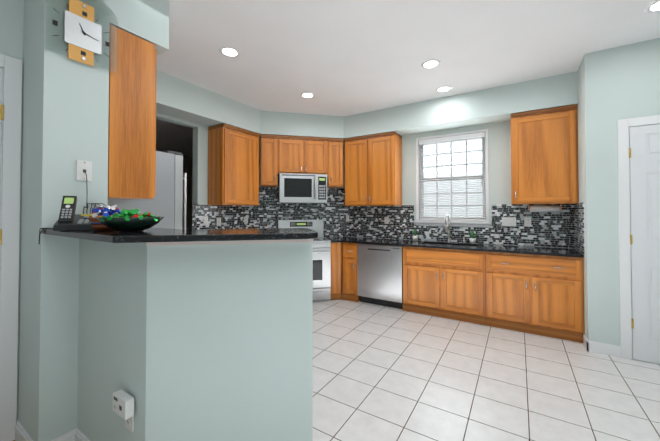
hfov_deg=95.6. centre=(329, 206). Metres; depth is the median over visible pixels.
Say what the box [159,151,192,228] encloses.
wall
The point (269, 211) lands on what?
backsplash
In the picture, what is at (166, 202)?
refrigerator
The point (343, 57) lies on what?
ceiling
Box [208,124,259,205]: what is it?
upper cabinet
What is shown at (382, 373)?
floor
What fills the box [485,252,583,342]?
base cabinet
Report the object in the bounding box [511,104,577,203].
upper cabinet
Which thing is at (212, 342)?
wall
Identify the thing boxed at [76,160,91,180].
phone jack
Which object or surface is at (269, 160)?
upper cabinet
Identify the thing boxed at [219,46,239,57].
recessed light
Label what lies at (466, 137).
window blinds
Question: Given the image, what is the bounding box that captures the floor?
[313,289,659,440]
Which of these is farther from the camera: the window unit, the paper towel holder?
the window unit
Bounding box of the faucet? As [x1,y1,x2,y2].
[445,214,464,242]
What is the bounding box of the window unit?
[414,129,490,226]
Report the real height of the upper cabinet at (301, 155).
0.595 m
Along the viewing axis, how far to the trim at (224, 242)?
1.41 m
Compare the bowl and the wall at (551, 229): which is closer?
the bowl
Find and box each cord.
[38,228,52,243]
[83,171,104,213]
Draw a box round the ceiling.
[156,0,659,156]
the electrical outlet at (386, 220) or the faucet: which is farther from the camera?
the electrical outlet at (386, 220)
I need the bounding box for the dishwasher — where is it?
[357,243,402,308]
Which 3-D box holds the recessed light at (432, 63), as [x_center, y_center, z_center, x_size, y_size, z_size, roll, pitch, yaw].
[1.066,-1.506,3.165,0.200,0.006,0.200,-1,-1,32]
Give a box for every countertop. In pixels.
[42,228,317,242]
[324,237,583,257]
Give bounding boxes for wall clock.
[46,0,117,69]
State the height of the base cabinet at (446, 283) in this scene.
0.882 m
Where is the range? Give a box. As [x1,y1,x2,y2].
[278,220,330,301]
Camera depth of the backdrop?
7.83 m
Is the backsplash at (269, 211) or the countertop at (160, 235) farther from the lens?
the backsplash at (269, 211)
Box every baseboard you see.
[15,420,89,440]
[583,334,620,356]
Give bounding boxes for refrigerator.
[108,150,186,228]
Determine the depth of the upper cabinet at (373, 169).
4.64 m
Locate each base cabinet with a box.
[342,242,359,301]
[403,246,485,324]
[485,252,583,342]
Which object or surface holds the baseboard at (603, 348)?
attached to the wall at (615, 84)
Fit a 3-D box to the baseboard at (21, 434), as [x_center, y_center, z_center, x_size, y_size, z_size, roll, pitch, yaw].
[-0.987,1.337,1.642,1.695,0.100,0.714,-1,-1,32]
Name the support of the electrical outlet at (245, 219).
attached to the wall at (200, 169)
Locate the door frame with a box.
[0,54,21,440]
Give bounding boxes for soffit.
[110,0,168,54]
[156,70,577,142]
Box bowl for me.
[96,209,163,231]
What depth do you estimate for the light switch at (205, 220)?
4.18 m
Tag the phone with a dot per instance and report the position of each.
(69, 219)
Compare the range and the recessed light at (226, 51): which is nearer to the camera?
the recessed light at (226, 51)
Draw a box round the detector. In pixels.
[113,389,133,419]
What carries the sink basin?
in the countertop at (553, 251)
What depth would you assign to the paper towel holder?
3.65 m
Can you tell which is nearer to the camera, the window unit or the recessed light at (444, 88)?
the recessed light at (444, 88)
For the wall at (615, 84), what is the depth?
2.87 m
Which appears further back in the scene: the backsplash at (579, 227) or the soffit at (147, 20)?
the backsplash at (579, 227)
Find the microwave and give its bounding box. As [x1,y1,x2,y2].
[278,173,326,203]
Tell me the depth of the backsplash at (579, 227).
3.26 m
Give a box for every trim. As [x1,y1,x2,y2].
[146,239,312,245]
[617,115,659,359]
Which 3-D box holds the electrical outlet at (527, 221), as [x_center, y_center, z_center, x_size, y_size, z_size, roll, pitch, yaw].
[2.538,0.197,3.837,0.072,0.116,0.008,-1,-1,32]
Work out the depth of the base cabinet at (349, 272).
4.54 m
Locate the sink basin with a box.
[428,244,474,246]
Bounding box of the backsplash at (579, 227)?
[574,202,583,254]
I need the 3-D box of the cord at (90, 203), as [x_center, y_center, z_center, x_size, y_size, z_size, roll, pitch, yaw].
[-1.367,-0.044,1.770,0.153,0.330,0.157,-1,-1,32]
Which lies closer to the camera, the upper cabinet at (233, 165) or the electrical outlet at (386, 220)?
the upper cabinet at (233, 165)
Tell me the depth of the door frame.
1.77 m
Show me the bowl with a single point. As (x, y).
(125, 220)
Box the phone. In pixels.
[53,196,93,230]
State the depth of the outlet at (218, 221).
4.36 m
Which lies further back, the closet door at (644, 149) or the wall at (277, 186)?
the wall at (277, 186)
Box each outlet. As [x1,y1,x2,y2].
[125,416,133,431]
[217,218,220,225]
[244,216,247,223]
[384,217,388,223]
[524,217,530,226]
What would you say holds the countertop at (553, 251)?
on the base cabinet at (446, 283)
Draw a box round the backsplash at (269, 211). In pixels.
[251,187,346,236]
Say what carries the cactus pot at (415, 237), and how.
on the countertop at (553, 251)
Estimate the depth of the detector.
1.36 m
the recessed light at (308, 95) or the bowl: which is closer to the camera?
the bowl
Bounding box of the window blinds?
[419,132,485,220]
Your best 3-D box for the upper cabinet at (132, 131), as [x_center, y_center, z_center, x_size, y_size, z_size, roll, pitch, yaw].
[-1.413,-0.606,2.101,0.250,1.100,0.333,-1,-1,32]
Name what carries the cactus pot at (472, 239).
on the countertop at (553, 251)
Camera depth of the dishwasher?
4.27 m
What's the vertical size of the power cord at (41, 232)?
0.086 m
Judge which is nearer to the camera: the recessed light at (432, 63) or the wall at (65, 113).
the wall at (65, 113)
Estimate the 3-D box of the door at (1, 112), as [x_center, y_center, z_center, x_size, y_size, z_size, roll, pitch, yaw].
[-2.107,0.280,1.384,0.090,2.194,0.825,-1,-1,32]
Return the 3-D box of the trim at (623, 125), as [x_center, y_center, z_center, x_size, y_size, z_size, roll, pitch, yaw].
[3.102,0.290,2.559,0.922,2.221,0.019,-1,-1,32]
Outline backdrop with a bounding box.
[423,138,482,216]
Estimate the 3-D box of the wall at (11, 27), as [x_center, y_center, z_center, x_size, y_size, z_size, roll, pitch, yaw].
[-2.808,-0.091,0.478,0.120,2.920,3.264,-1,-1,32]
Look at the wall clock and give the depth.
1.75 m
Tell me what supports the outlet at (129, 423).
attached to the wall at (212, 342)
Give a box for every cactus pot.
[412,229,417,240]
[469,230,475,243]
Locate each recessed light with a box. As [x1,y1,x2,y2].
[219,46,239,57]
[300,92,314,97]
[421,59,440,68]
[436,86,451,91]
[644,0,659,12]
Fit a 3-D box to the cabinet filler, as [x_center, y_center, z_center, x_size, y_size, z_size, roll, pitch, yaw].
[0.028,0.996,4.885,0.179,0.882,0.589,0,-1,-13]
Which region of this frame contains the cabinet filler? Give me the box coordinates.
[330,242,341,299]
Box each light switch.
[203,216,207,224]
[502,217,515,225]
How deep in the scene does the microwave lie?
4.69 m
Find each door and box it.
[0,68,3,244]
[629,124,659,363]
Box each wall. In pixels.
[0,0,23,420]
[18,0,109,440]
[77,239,312,440]
[156,113,250,228]
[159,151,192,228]
[259,139,344,288]
[347,121,573,248]
[577,38,659,363]
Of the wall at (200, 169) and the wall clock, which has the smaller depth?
the wall clock
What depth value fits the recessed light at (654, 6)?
2.28 m
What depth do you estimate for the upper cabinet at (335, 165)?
4.88 m
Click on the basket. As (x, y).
(101, 211)
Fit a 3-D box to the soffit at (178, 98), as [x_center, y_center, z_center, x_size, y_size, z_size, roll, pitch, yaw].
[0.124,-1.330,3.168,4.280,0.360,3.770,-1,-1,32]
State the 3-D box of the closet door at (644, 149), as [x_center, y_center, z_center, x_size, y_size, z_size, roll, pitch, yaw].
[3.076,0.327,2.532,0.775,2.134,0.090,-1,-1,32]
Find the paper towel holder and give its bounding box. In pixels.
[528,204,561,211]
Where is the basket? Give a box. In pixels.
[88,204,120,230]
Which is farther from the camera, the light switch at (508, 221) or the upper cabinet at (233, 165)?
the upper cabinet at (233, 165)
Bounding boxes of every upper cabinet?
[108,25,156,198]
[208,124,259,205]
[261,134,277,186]
[278,135,327,175]
[327,138,343,187]
[344,132,401,205]
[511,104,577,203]

